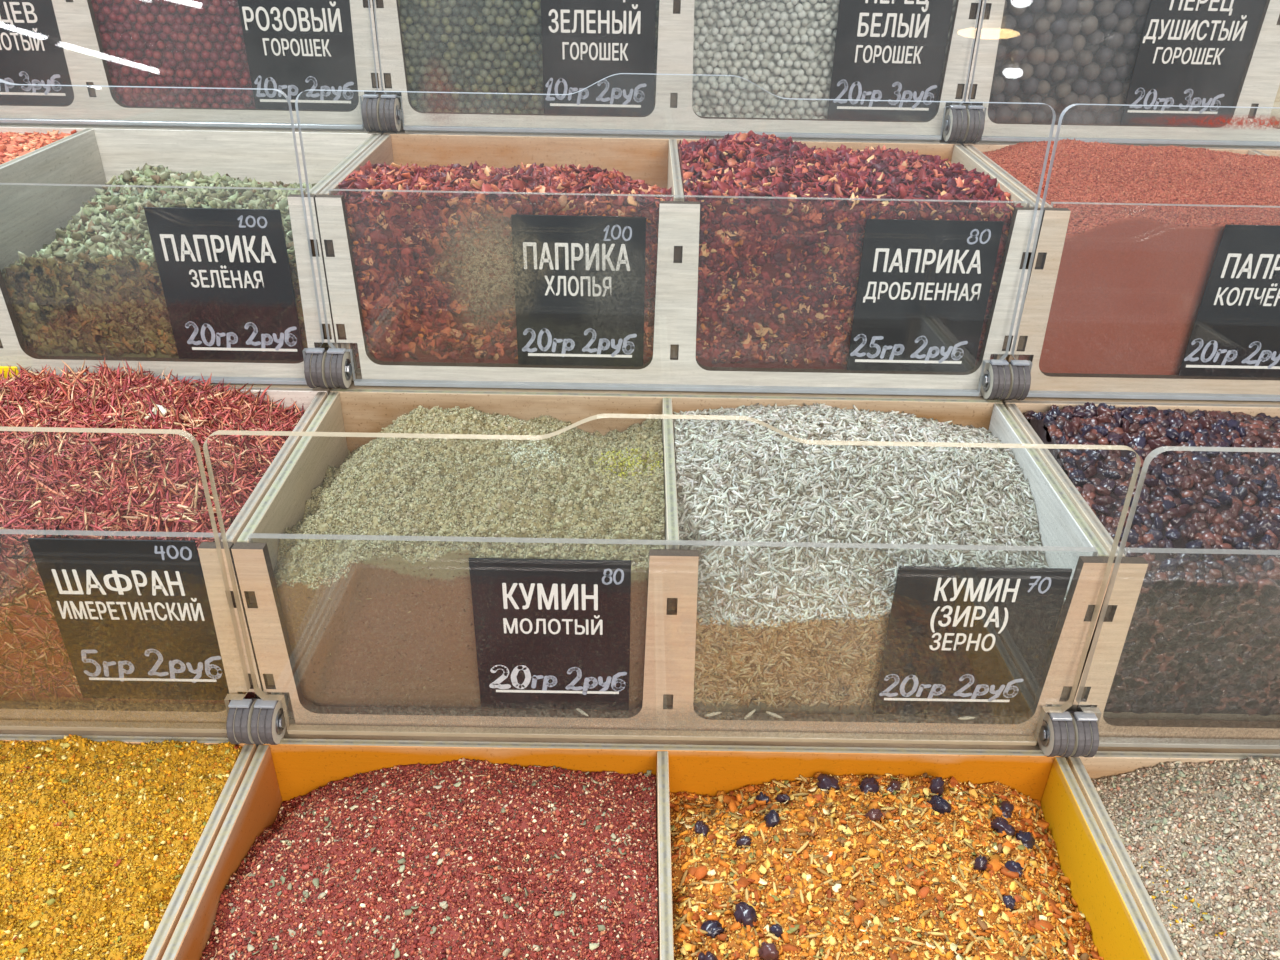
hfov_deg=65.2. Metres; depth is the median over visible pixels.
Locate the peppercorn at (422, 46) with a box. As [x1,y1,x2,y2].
[418,42,426,51]
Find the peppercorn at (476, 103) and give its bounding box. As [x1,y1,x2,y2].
[472,99,480,107]
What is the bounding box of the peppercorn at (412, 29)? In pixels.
[408,25,416,34]
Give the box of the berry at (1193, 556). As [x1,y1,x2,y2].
[1190,553,1202,560]
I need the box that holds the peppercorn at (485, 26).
[482,23,489,32]
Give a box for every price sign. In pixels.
[0,0,73,105]
[27,538,228,699]
[144,207,303,360]
[237,0,358,110]
[469,558,630,709]
[511,214,645,366]
[541,0,655,115]
[827,0,953,120]
[847,219,1003,371]
[872,566,1071,715]
[1120,0,1266,126]
[1178,224,1279,377]
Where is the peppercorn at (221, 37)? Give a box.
[217,33,225,41]
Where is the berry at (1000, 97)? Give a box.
[991,93,1004,107]
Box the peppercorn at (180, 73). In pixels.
[176,69,184,77]
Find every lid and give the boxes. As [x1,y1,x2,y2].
[0,0,377,128]
[0,79,323,384]
[0,426,250,732]
[203,414,1140,745]
[295,73,1055,395]
[373,0,980,139]
[968,0,1279,145]
[1011,104,1279,400]
[1076,446,1279,748]
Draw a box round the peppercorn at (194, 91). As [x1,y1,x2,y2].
[191,88,199,95]
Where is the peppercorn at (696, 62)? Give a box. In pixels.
[693,58,699,66]
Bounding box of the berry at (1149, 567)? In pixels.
[1145,560,1151,573]
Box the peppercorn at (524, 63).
[521,59,528,67]
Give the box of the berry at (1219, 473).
[1214,469,1223,478]
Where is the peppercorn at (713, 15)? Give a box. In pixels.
[710,11,716,19]
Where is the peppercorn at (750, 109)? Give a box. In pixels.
[748,105,753,112]
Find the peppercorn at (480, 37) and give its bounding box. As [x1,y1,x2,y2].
[477,34,484,42]
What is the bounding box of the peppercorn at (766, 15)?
[763,12,769,19]
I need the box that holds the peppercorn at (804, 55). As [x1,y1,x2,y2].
[800,51,807,58]
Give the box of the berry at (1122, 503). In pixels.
[1121,497,1132,506]
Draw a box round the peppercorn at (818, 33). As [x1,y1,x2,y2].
[815,29,821,36]
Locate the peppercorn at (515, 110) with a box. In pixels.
[513,108,520,113]
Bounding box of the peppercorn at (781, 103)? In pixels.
[778,100,784,107]
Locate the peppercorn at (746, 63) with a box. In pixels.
[743,59,749,66]
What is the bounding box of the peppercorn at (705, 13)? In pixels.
[702,8,709,16]
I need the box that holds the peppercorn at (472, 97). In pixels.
[468,93,476,100]
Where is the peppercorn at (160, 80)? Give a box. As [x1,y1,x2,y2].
[156,76,164,84]
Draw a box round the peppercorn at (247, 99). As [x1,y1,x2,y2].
[243,95,251,103]
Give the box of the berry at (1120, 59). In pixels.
[1112,52,1127,67]
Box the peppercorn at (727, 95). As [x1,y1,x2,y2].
[724,92,730,99]
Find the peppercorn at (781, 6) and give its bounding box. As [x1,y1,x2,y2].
[777,3,784,11]
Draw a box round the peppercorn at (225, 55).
[221,50,229,59]
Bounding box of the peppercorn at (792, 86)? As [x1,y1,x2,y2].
[789,83,795,89]
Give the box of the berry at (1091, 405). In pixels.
[1084,402,1095,409]
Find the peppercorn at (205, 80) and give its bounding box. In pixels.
[202,77,210,84]
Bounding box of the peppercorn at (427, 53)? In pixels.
[423,49,431,58]
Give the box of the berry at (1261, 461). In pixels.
[1256,457,1264,466]
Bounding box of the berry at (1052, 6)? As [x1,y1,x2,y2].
[1046,0,1061,12]
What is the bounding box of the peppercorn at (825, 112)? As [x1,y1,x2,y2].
[823,108,827,116]
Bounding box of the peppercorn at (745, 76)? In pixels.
[742,74,748,81]
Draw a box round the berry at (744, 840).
[736,835,751,847]
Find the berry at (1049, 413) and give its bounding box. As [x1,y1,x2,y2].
[1044,411,1056,419]
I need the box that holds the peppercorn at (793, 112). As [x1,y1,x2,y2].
[790,108,797,116]
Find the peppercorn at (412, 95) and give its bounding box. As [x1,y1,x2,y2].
[409,92,415,99]
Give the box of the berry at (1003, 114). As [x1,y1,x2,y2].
[995,106,1011,122]
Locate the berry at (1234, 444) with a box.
[1231,443,1242,453]
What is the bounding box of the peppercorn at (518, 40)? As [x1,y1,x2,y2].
[515,36,522,44]
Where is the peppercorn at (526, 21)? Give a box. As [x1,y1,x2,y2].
[523,17,530,26]
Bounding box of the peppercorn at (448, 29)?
[445,25,452,33]
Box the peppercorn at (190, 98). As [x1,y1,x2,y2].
[186,94,193,102]
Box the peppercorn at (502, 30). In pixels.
[499,26,506,34]
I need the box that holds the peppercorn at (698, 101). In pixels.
[694,98,701,105]
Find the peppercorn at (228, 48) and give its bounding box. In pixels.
[224,44,232,52]
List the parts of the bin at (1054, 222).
panel, panel, frame, pane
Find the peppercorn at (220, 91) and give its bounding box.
[215,86,223,93]
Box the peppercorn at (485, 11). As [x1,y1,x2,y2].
[482,7,489,16]
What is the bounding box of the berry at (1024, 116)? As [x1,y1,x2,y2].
[1016,110,1032,122]
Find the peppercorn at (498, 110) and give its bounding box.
[494,107,501,112]
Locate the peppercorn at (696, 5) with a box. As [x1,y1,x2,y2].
[694,0,698,8]
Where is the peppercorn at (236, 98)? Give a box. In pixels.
[233,94,240,102]
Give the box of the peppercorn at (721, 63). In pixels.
[718,59,724,67]
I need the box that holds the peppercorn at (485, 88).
[481,84,488,92]
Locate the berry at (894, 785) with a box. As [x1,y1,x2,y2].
[886,780,901,793]
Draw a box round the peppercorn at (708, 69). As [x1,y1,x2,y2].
[705,65,712,73]
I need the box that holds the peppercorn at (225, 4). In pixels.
[221,0,228,7]
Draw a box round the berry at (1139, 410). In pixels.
[1135,408,1149,413]
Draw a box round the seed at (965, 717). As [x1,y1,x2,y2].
[958,716,975,719]
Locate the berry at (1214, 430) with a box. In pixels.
[1209,426,1220,433]
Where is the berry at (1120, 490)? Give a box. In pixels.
[1113,485,1128,496]
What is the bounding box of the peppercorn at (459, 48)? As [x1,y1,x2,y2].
[455,43,463,52]
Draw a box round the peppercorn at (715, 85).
[711,82,718,88]
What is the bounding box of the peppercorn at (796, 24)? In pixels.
[792,20,800,28]
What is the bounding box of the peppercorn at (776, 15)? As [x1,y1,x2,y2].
[773,11,779,19]
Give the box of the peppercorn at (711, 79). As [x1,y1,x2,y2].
[708,76,715,84]
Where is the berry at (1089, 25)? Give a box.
[1081,15,1097,33]
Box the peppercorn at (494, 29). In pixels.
[491,25,498,34]
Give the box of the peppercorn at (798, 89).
[795,85,802,92]
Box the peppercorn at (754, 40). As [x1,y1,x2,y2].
[751,36,757,44]
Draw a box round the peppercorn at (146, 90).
[143,87,151,93]
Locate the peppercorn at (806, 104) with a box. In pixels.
[803,101,808,108]
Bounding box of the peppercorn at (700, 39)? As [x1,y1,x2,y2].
[697,35,704,43]
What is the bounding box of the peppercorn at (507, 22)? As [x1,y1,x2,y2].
[503,17,511,26]
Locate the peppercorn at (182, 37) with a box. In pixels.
[178,32,186,41]
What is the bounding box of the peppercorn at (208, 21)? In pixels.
[204,17,212,25]
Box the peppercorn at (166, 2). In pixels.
[161,0,169,4]
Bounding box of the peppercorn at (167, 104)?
[164,102,173,106]
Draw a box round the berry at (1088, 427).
[1079,424,1091,436]
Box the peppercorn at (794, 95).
[791,92,798,100]
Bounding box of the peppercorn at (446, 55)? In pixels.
[443,51,450,60]
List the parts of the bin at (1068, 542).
panel, panel, pane, frame, disc hinge, panel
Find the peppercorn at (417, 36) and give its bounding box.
[413,31,421,40]
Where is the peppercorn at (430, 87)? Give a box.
[426,82,434,90]
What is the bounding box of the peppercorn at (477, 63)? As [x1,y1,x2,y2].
[473,59,481,68]
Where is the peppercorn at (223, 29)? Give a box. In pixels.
[219,25,227,33]
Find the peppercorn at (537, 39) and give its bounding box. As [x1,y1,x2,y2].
[533,35,541,44]
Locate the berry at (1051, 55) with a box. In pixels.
[1044,48,1058,64]
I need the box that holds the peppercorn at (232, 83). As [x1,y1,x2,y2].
[228,78,237,87]
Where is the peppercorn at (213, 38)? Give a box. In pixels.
[207,32,216,41]
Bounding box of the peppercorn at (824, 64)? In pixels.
[821,60,827,67]
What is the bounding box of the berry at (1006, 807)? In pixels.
[998,800,1013,818]
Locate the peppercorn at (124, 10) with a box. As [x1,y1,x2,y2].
[120,6,129,14]
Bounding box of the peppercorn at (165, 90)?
[160,84,168,92]
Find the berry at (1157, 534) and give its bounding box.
[1145,529,1162,540]
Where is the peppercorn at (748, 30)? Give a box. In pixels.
[744,26,751,34]
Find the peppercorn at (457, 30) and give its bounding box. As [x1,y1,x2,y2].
[453,26,460,34]
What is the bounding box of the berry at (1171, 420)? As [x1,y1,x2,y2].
[1167,417,1183,428]
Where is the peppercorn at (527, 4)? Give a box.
[523,0,531,8]
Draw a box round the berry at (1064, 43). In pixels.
[1055,34,1072,52]
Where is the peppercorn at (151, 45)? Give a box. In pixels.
[147,40,157,49]
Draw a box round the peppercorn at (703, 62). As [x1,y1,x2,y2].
[700,58,706,66]
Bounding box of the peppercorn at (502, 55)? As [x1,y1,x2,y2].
[498,51,505,60]
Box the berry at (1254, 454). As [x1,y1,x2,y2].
[1250,452,1258,456]
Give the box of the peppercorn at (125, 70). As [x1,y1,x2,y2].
[121,66,129,74]
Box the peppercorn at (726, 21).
[723,18,730,25]
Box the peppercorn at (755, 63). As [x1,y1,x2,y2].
[752,59,759,67]
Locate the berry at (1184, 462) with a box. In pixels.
[1181,457,1187,466]
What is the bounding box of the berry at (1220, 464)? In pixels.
[1213,461,1229,473]
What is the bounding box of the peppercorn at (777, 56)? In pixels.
[773,53,780,60]
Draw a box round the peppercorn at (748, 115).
[744,112,751,117]
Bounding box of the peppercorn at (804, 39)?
[800,34,807,43]
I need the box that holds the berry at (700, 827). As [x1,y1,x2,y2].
[694,820,708,836]
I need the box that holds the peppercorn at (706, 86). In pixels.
[703,83,709,90]
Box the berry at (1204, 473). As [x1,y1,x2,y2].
[1196,469,1209,479]
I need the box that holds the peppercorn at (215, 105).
[212,103,219,107]
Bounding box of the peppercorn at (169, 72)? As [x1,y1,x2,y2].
[166,68,173,76]
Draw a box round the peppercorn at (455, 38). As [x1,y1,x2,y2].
[452,35,459,42]
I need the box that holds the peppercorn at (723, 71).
[720,68,727,76]
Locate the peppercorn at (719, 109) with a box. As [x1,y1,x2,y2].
[715,105,722,113]
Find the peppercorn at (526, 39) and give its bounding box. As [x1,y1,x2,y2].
[522,35,530,43]
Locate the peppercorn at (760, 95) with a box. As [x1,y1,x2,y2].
[757,92,764,99]
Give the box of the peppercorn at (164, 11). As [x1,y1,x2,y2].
[160,6,169,15]
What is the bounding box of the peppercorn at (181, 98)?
[178,94,186,102]
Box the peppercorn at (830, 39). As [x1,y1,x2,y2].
[827,36,833,43]
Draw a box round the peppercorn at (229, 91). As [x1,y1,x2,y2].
[225,86,233,94]
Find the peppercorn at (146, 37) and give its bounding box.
[143,33,150,41]
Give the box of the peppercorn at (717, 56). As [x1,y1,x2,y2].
[713,52,721,60]
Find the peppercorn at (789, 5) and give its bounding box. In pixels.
[786,2,792,8]
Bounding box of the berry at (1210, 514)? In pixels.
[1205,507,1216,522]
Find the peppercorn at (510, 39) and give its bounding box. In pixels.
[507,36,513,43]
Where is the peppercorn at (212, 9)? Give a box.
[208,5,216,13]
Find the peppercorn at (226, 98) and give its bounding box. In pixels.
[222,94,230,102]
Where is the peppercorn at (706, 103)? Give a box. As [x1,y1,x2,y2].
[703,100,709,106]
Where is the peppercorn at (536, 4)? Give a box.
[532,0,540,9]
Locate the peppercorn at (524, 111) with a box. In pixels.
[521,109,528,113]
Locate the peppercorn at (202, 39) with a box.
[198,34,207,43]
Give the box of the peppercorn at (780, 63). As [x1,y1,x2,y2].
[777,59,784,66]
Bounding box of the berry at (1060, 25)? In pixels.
[1051,18,1067,33]
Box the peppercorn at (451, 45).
[447,41,454,49]
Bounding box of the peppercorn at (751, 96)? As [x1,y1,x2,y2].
[748,92,755,99]
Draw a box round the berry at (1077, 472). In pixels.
[1068,469,1084,478]
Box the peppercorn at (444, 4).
[440,0,448,8]
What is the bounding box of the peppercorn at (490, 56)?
[486,52,494,60]
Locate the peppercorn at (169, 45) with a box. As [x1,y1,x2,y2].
[165,41,174,50]
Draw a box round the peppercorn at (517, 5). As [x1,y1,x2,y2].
[513,0,521,10]
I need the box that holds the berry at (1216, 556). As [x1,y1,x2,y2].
[1211,545,1223,559]
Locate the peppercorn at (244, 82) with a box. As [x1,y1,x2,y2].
[240,78,248,85]
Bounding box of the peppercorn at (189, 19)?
[185,15,193,23]
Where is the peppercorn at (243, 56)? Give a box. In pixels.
[241,53,247,61]
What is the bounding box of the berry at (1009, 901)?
[1003,895,1015,909]
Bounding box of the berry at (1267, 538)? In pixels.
[1261,534,1272,545]
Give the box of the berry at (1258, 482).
[1251,479,1264,486]
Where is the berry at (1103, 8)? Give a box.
[1095,0,1114,17]
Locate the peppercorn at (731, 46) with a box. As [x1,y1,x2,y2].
[728,42,735,50]
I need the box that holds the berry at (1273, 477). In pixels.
[1266,473,1276,483]
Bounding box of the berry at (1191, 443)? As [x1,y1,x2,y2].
[1187,440,1196,452]
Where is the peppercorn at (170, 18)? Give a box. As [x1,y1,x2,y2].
[166,14,174,24]
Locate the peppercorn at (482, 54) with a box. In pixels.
[479,51,486,59]
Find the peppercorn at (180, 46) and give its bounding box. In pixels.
[176,42,184,51]
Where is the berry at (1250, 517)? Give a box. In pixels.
[1242,512,1257,522]
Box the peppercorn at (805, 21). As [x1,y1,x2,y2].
[801,18,808,25]
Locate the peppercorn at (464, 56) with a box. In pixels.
[461,52,468,60]
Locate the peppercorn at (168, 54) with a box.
[165,51,172,59]
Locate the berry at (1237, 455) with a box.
[1233,452,1242,463]
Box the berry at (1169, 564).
[1159,558,1178,571]
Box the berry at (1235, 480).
[1227,473,1240,486]
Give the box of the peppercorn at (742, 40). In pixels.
[739,36,746,43]
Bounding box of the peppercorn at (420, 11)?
[417,8,424,15]
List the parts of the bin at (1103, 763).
panel, panel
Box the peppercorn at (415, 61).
[411,56,419,65]
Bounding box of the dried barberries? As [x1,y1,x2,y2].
[1023,406,1279,715]
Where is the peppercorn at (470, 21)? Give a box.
[466,16,474,25]
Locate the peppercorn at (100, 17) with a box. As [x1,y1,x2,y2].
[96,13,105,22]
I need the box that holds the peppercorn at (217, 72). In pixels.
[213,67,222,77]
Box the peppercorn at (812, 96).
[809,93,816,101]
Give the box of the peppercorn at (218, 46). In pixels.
[214,42,222,50]
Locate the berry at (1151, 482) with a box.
[1144,478,1158,486]
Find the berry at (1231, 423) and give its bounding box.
[1227,419,1239,429]
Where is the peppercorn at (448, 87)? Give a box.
[445,83,452,91]
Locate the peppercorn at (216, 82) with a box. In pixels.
[212,79,220,87]
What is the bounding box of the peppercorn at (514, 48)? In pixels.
[511,44,518,53]
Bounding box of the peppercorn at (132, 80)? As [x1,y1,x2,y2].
[128,76,136,84]
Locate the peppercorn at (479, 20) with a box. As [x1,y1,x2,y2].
[476,16,483,24]
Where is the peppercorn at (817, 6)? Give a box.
[814,3,820,10]
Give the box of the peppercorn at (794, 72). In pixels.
[791,69,797,76]
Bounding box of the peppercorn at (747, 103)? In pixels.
[744,100,751,107]
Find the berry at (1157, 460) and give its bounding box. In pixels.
[1154,458,1164,467]
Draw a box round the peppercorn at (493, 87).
[489,84,496,91]
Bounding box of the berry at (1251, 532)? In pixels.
[1245,528,1256,537]
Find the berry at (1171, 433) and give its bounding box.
[1165,427,1179,442]
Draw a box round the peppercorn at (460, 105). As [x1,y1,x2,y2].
[456,101,464,109]
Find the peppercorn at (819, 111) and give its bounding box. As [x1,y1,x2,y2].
[816,108,822,115]
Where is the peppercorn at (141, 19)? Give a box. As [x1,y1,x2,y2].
[137,15,147,24]
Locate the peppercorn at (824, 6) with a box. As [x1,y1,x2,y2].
[821,3,827,9]
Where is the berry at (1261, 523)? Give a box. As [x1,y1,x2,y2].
[1257,519,1276,531]
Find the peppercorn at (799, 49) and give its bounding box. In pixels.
[796,45,802,53]
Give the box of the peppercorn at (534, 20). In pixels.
[530,16,538,25]
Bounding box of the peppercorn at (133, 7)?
[129,4,137,11]
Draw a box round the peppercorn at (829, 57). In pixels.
[825,54,832,62]
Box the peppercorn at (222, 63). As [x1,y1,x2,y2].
[218,59,227,68]
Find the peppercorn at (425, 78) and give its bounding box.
[422,75,429,82]
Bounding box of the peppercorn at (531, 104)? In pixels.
[527,100,534,108]
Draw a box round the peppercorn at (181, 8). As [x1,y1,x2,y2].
[177,4,185,13]
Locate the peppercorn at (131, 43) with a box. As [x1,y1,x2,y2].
[127,39,135,48]
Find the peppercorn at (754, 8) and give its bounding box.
[750,3,758,12]
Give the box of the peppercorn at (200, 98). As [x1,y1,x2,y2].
[196,94,203,101]
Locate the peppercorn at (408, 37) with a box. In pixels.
[405,33,412,41]
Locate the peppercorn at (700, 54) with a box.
[696,51,703,58]
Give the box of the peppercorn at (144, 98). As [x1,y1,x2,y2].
[141,95,149,102]
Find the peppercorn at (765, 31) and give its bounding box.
[761,28,768,35]
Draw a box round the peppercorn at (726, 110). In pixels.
[723,106,730,114]
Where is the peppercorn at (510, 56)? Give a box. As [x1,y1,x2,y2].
[506,52,514,61]
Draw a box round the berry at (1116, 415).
[1113,411,1122,426]
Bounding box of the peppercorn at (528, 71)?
[526,68,531,75]
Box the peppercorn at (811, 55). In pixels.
[807,51,814,59]
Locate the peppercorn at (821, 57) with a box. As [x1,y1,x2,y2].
[817,53,824,61]
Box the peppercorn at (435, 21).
[431,17,439,25]
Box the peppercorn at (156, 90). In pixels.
[152,86,160,93]
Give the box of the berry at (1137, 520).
[1127,514,1143,526]
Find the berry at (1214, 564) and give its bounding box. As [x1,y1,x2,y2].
[1206,561,1223,570]
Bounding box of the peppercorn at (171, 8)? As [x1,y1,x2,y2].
[167,5,176,12]
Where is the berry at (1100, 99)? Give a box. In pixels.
[1089,94,1107,111]
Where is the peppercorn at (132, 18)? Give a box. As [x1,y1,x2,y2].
[128,14,136,22]
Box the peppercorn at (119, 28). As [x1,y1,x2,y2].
[115,23,125,33]
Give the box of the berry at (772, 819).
[763,810,779,827]
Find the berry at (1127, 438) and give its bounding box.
[1121,433,1132,445]
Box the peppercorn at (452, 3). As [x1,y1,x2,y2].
[448,0,456,7]
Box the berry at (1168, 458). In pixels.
[1164,455,1172,464]
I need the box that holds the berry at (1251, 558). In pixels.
[1241,554,1258,564]
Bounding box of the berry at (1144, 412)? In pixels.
[1140,409,1147,416]
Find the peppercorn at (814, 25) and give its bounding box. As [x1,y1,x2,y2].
[811,21,817,28]
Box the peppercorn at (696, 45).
[693,41,699,48]
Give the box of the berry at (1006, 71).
[999,64,1013,79]
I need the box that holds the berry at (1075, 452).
[1068,449,1082,455]
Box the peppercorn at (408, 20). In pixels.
[405,17,412,24]
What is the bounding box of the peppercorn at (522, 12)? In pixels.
[518,7,526,16]
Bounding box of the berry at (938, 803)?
[927,795,950,813]
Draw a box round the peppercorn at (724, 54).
[721,51,728,58]
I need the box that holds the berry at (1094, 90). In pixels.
[1083,82,1100,98]
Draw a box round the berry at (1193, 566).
[1183,561,1198,569]
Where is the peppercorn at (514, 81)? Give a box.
[510,77,519,85]
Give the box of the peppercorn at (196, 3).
[192,0,199,6]
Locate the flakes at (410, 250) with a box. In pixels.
[334,160,672,367]
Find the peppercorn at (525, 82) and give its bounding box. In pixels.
[522,78,529,86]
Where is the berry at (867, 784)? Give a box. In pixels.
[859,777,879,793]
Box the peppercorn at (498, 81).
[495,77,502,85]
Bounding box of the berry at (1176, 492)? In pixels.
[1166,487,1179,494]
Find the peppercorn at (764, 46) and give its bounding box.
[761,42,768,49]
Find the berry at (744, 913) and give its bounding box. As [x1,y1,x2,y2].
[734,902,756,927]
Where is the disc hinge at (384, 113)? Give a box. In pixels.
[362,94,401,131]
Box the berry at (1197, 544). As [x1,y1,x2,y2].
[1186,540,1202,548]
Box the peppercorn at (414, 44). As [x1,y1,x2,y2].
[410,40,418,48]
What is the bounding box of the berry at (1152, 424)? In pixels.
[1148,422,1157,431]
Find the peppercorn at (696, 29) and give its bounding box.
[694,26,699,34]
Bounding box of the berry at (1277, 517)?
[1272,514,1279,522]
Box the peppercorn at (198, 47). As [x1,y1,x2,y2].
[194,43,202,51]
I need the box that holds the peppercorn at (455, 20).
[451,16,458,24]
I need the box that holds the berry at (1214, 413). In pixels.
[1204,410,1218,416]
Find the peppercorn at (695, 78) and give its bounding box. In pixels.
[693,75,698,82]
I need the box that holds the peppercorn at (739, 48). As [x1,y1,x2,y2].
[735,44,743,52]
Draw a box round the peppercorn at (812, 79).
[808,76,816,83]
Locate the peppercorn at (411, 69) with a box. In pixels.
[408,66,414,73]
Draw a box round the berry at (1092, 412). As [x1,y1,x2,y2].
[1085,408,1096,415]
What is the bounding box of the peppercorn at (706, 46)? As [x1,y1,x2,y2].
[703,42,709,49]
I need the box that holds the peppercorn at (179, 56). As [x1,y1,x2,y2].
[174,52,184,61]
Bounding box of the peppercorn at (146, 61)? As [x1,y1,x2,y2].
[142,58,150,66]
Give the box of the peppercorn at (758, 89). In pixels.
[755,84,762,91]
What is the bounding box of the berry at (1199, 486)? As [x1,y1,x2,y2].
[1194,482,1205,495]
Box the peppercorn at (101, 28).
[98,25,106,32]
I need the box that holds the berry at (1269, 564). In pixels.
[1262,559,1274,571]
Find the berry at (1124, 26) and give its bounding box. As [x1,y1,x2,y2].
[1115,17,1133,34]
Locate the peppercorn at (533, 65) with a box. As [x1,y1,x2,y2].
[529,61,537,69]
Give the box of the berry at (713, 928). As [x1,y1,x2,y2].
[701,920,723,938]
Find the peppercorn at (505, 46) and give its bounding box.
[501,42,508,49]
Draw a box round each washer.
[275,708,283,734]
[344,359,350,380]
[396,105,400,124]
[944,115,949,134]
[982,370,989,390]
[1040,720,1049,746]
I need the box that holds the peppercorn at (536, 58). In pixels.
[532,54,540,61]
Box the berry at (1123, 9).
[1114,0,1131,18]
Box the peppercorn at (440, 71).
[436,67,443,75]
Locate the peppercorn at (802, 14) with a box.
[797,10,805,18]
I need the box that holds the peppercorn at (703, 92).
[700,89,706,96]
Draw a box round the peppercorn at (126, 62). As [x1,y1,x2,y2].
[122,57,131,66]
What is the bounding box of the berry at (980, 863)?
[974,854,987,871]
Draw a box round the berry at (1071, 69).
[1065,64,1078,78]
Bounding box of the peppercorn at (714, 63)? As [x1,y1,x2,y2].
[710,59,717,66]
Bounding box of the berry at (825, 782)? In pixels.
[817,774,839,789]
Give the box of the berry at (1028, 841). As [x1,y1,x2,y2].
[1015,830,1034,848]
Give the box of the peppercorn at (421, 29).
[417,25,425,33]
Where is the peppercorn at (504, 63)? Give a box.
[501,60,508,67]
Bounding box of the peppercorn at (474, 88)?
[471,83,478,91]
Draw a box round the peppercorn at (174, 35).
[170,31,177,40]
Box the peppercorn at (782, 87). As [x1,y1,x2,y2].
[779,84,785,90]
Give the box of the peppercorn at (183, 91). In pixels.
[179,88,187,95]
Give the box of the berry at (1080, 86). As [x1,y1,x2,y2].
[1072,78,1088,94]
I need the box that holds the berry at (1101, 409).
[1096,406,1112,416]
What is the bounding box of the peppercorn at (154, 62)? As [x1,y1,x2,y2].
[150,58,159,67]
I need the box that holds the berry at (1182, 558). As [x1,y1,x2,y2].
[1174,553,1190,566]
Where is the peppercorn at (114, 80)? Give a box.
[110,77,117,84]
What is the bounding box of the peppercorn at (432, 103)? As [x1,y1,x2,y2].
[429,100,436,107]
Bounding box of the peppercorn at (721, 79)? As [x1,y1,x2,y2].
[718,76,724,82]
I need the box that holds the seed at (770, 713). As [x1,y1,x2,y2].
[766,711,781,718]
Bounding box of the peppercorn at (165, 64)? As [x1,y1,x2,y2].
[162,61,170,69]
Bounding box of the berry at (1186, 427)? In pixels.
[1179,424,1193,434]
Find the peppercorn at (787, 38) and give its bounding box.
[784,34,791,42]
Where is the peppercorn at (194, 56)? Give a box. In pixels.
[190,52,199,60]
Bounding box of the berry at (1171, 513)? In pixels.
[1164,508,1179,520]
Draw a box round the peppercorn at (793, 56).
[789,52,796,60]
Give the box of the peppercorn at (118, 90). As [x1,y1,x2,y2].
[115,87,123,94]
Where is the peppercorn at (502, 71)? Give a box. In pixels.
[499,68,505,75]
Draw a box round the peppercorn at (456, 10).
[452,6,460,15]
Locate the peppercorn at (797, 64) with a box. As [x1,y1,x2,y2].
[794,60,800,67]
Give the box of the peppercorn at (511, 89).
[508,86,515,92]
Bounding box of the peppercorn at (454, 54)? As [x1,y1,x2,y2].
[450,49,458,58]
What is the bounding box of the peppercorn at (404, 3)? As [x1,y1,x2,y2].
[400,0,408,7]
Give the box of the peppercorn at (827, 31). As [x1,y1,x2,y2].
[824,27,831,35]
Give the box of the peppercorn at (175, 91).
[172,86,179,94]
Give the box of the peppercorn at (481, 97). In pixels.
[477,92,485,101]
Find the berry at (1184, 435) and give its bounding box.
[1177,431,1191,443]
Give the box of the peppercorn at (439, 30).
[435,26,443,34]
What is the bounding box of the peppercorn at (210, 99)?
[206,96,214,103]
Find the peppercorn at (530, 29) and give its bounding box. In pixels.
[527,25,535,34]
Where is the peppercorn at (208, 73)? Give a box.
[204,69,212,77]
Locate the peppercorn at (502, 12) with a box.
[498,7,505,15]
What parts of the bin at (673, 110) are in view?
panel, panel, panel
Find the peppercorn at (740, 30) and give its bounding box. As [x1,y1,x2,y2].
[737,27,743,34]
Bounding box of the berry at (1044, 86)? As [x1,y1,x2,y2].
[1036,80,1049,95]
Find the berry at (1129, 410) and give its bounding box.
[1125,406,1132,414]
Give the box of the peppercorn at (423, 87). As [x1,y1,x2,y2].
[420,83,426,90]
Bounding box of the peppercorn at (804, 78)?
[800,75,807,83]
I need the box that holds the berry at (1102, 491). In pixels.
[1095,486,1110,495]
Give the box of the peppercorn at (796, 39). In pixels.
[793,36,799,42]
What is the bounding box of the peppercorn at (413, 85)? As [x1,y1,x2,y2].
[410,82,416,89]
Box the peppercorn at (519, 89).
[515,84,522,92]
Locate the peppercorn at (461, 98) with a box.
[458,94,465,101]
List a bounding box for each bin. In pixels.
[0,0,384,131]
[0,126,381,384]
[0,348,351,723]
[0,698,286,959]
[161,710,1163,959]
[231,359,1114,735]
[315,133,1040,395]
[375,0,978,142]
[962,0,1279,148]
[962,143,1279,400]
[1003,400,1279,739]
[1065,751,1279,959]
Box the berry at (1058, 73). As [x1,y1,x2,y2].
[1051,66,1065,80]
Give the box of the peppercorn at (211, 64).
[207,60,215,68]
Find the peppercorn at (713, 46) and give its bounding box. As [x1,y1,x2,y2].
[710,42,716,49]
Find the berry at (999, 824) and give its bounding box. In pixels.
[990,817,1014,836]
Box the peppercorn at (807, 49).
[804,46,811,52]
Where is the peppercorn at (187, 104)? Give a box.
[184,101,191,107]
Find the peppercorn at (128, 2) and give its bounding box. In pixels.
[124,0,133,5]
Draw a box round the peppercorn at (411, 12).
[408,8,415,16]
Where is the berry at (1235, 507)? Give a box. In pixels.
[1229,502,1239,518]
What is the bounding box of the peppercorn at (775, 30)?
[772,27,778,34]

